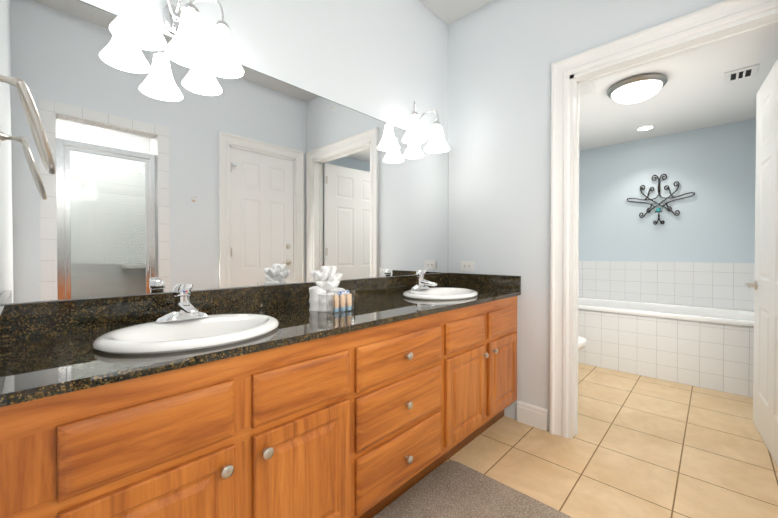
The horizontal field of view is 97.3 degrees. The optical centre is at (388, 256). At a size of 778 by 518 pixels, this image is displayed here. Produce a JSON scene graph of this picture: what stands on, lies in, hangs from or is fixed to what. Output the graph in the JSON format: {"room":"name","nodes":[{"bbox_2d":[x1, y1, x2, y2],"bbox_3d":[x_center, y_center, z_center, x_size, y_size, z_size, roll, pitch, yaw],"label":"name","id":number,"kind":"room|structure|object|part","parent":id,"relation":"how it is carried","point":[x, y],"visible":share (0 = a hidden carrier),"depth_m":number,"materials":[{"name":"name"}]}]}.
{"room":"bathroom","nodes":[
{"label":"bathroom","id":0,"kind":"room"},
{"bbox_2d":[0,0,447,304],"bbox_3d":[-0.434,-0.346,1.852,0.120,2.930,2.480,1,1,44],"label":"wall","id":1,"kind":"structure","parent":0,"point":[384,60],"depth_m":1.97,"materials":[{"name":"white paint"}]},
{"bbox_2d":[109,0,243,78],"bbox_3d":[-0.736,-0.852,1.238,0.276,0.312,0.426,1,1,44],"label":"sconce","id":2,"kind":"object","parent":1,"relation":"attached to","point":[133,23],"visible":1,"depth_m":1.21,"materials":[{"name":"white glass"}]},
{"bbox_2d":[0,0,447,303],"bbox_3d":[-0.345,-0.361,1.851,0.006,0.984,2.352,1,1,44],"label":"mirror glass","id":3,"kind":"object","parent":1,"relation":"attached to","point":[169,175],"visible":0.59,"depth_m":1.34,"materials":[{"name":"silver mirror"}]},
{"bbox_2d":[8,273,447,340],"bbox_3d":[-0.339,0.187,1.851,0.020,0.105,2.354,1,1,44],"label":"backsplash","id":4,"kind":"structure","parent":1,"relation":"attached to","point":[36,319],"depth_m":1.24,"materials":[{"name":"black stone"}]},
{"bbox_2d":[402,101,449,152],"bbox_3d":[0.269,-0.863,2.297,0.276,0.312,0.426,1,1,44],"label":"sconce","id":5,"kind":"object","parent":1,"relation":"attached to","point":[437,143],"visible":1,"depth_m":2.23,"materials":[{"name":"white glass"}]},
{"bbox_2d":[418,0,493,24],"bbox_3d":[0.377,-1.854,1.151,2.240,0.100,2.600,1,1,44],"label":"ceiling","id":6,"kind":"structure","parent":0,"point":[448,12],"depth_m":2.50,"materials":[{"name":"white paint"}]},
{"bbox_2d":[447,0,725,430],"bbox_3d":[1.593,-0.344,1.721,3.240,2.930,0.120,1,1,44],"label":"wall","id":7,"kind":"structure","parent":0,"point":[503,55],"depth_m":2.32,"materials":[{"name":"white paint"}]},
{"bbox_2d":[461,261,473,270],"bbox_3d":[0.592,0.072,2.586,0.116,0.072,0.008,1,1,44],"label":"electrical outlet plate","id":8,"kind":"object","parent":7,"relation":"attached to","point":[467,265],"visible":1,"depth_m":2.58,"materials":[{"name":"white plastic"}]},
{"bbox_2d":[448,273,519,292],"bbox_3d":[0.677,0.180,2.495,0.566,0.105,0.021,1,1,44],"label":"backsplash","id":9,"kind":"structure","parent":7,"relation":"attached to","point":[470,281],"depth_m":2.47,"materials":[{"name":"black stone"}]},
{"bbox_2d":[517,401,547,430],"bbox_3d":[0.583,1.061,0.984,1.431,0.135,2.360,1,1,44],"label":"baseboard","id":10,"kind":"structure","parent":7,"relation":"attached to","point":[532,415],"depth_m":2.25,"materials":[{"name":"white wood"}]},
{"bbox_2d":[445,363,777,517],"bbox_3d":[1.531,1.151,1.671,3.400,0.060,5.260,1,1,44],"label":"floor","id":11,"kind":"structure","parent":0,"point":[638,446],"depth_m":1.93,"materials":[{"name":"beige tile"}]},
{"bbox_2d":[0,293,520,517],"bbox_3d":[-0.124,0.693,1.652,0.612,0.857,2.354,1,1,44],"label":"bathroom vanity","id":12,"kind":"object","parent":11,"relation":"on","point":[183,400],"depth_m":1.03,"materials":[{"name":"brown wood"}]},
{"bbox_2d":[0,289,515,400],"bbox_3d":[-0.134,0.253,1.656,0.586,0.023,2.354,1,1,44],"label":"countertop","id":13,"kind":"structure","parent":12,"relation":"on","point":[30,364],"depth_m":0.93,"materials":[{"name":"black stone"}]},
{"bbox_2d":[152,283,211,320],"bbox_3d":[-0.691,0.155,1.171,0.157,0.129,0.164,1,1,44],"label":"faucet","id":14,"kind":"object","parent":13,"relation":"on","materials":[{"name":"silver metal"}]},
{"bbox_2d":[80,309,307,368],"bbox_3d":[-0.612,0.301,1.097,0.423,0.162,0.512,1,1,44],"label":"sink","id":15,"kind":"object","parent":13,"relation":"in","point":[117,342],"depth_m":1.09,"materials":[{"name":"white ceramic"}]},
{"bbox_2d":[309,266,342,311],"bbox_3d":[-0.276,0.142,1.571,0.142,0.199,0.161,1,1,44],"label":"towels","id":16,"kind":"object","parent":13,"relation":"on","point":[318,298],"visible":0.79,"depth_m":1.53,"materials":[{"name":"white fabric"}]},
{"bbox_2d":[327,289,354,313],"bbox_3d":[-0.212,0.196,1.517,0.055,0.092,0.115,1,1,44],"label":"holder","id":17,"kind":"object","parent":13,"relation":"on","point":[343,301],"visible":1,"depth_m":1.49,"materials":[{"name":"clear glass"}]},
{"bbox_2d":[408,269,439,288],"bbox_3d":[0.238,0.145,2.178,0.157,0.129,0.164,1,1,44],"label":"faucet","id":18,"kind":"object","parent":13,"relation":"on","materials":[{"name":"silver metal"}]},
{"bbox_2d":[384,285,491,300],"bbox_3d":[0.317,0.291,2.105,0.423,0.162,0.512,1,1,44],"label":"sink","id":19,"kind":"object","parent":13,"relation":"in","point":[442,292],"depth_m":2.16,"materials":[{"name":"white ceramic"}]},
{"bbox_2d":[372,461,571,517],"bbox_3d":[0.190,1.118,1.251,0.672,0.013,1.129,1,1,44],"label":"rug","id":20,"kind":"object","parent":11,"relation":"on","point":[451,489],"visible":0.96,"depth_m":1.56,"materials":[{"name":"grey carpet"}]},
{"bbox_2d":[578,336,586,350],"bbox_3d":[1.299,0.710,3.020,0.780,0.794,0.435,1,1,44],"label":"toilet","id":21,"kind":"object","parent":11,"relation":"on","point":[582,342],"visible":0.08,"depth_m":2.74,"materials":[{"name":"white ceramic"}]},
{"bbox_2d":[578,297,753,326],"bbox_3d":[2.563,0.731,3.488,1.910,0.462,0.771,1,1,44],"label":"bathtub","id":22,"kind":"object","parent":11,"relation":"on","point":[740,317],"visible":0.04,"depth_m":3.35,"materials":[{"name":"white ceramic"}]},
{"bbox_2d":[550,0,777,437],"bbox_3d":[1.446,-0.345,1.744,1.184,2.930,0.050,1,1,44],"label":"wall","id":23,"kind":"structure","parent":0,"point":[703,255],"depth_m":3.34,"materials":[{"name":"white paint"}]},
{"bbox_2d":[627,174,694,224],"bbox_3d":[2.869,-0.615,3.644,0.578,0.538,0.127,1,1,44],"label":"wall art","id":24,"kind":"object","parent":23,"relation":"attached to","point":[657,207],"visible":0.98,"depth_m":3.65,"materials":[{"name":"brown metal"}]},
{"bbox_2d":[568,7,777,438],"bbox_3d":[1.506,0.008,1.807,0.988,2.224,0.124,1,1,44],"label":"door frame","id":25,"kind":"structure","parent":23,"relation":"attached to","point":[751,24],"depth_m":2.04,"materials":[{"name":"white wood"}]},
{"bbox_2d":[745,59,777,466],"bbox_3d":[2.171,0.017,1.913,0.154,2.194,0.948,0,1,39],"label":"room door","id":26,"kind":"structure","parent":25,"relation":"attached to","point":[765,384],"depth_m":2.03,"materials":[{"name":"white paint"}]},
{"bbox_3d":[2.401,0.186,2.204,0.154,0.066,0.145,0,1,39],"label":"handle","id":27,"kind":"part","parent":26,"relation":"part of","materials":[{"name":"silver metal"}]},
{"bbox_2d":[579,25,777,150],"bbox_3d":[2.053,-1.341,2.929,1.990,0.100,2.280,1,1,44],"label":"ceiling","id":28,"kind":"structure","parent":0,"point":[694,92],"depth_m":2.77,"materials":[{"name":"white paint"}]},
{"bbox_2d":[607,73,667,103],"bbox_3d":[1.854,-1.230,2.568,0.366,0.114,0.366,1,1,44],"label":"flush-mount ceiling light","id":29,"kind":"object","parent":28,"relation":"attached to","point":[636,89],"visible":1,"depth_m":2.48,"materials":[{"name":"white glass"}]},
{"bbox_2d":[635,125,655,130],"bbox_3d":[2.580,-1.292,3.449,0.170,0.007,0.170,1,1,44],"label":"recessed light","id":30,"kind":"object","parent":28,"relation":"in","point":[646,127],"visible":1,"depth_m":3.44,"materials":[{"name":"white"}]},
{"bbox_2d":[724,64,759,83],"bbox_3d":[2.477,-1.280,2.410,0.170,0.010,0.210,1,1,44],"label":"ceiling vent","id":31,"kind":"object","parent":28,"relation":"in","point":[741,74],"visible":1,"depth_m":2.40,"materials":[{"name":"white plastic"}]},
{"bbox_3d":[-0.434,-0.329,0.226,2.120,2.930,0.120,1,1,44],"label":"wall","id":32,"kind":"structure","parent":0,"visible":0},
{"bbox_2d":[0,305,7,360],"bbox_3d":[-0.929,0.197,0.803,0.566,0.105,0.021,1,1,44],"label":"backsplash","id":33,"kind":"structure","parent":32,"relation":"attached to","point":[3,308],"depth_m":0.94,"materials":[{"name":"black stone"}]},
{"bbox_2d":[0,75,55,174],"bbox_3d":[-0.893,-0.333,0.831,0.155,0.247,0.121,1,1,44],"label":"towel ring","id":34,"kind":"object","parent":32,"relation":"attached to","point":[36,126],"visible":1,"depth_m":0.82,"materials":[{"name":"silver metal"}]}
]}

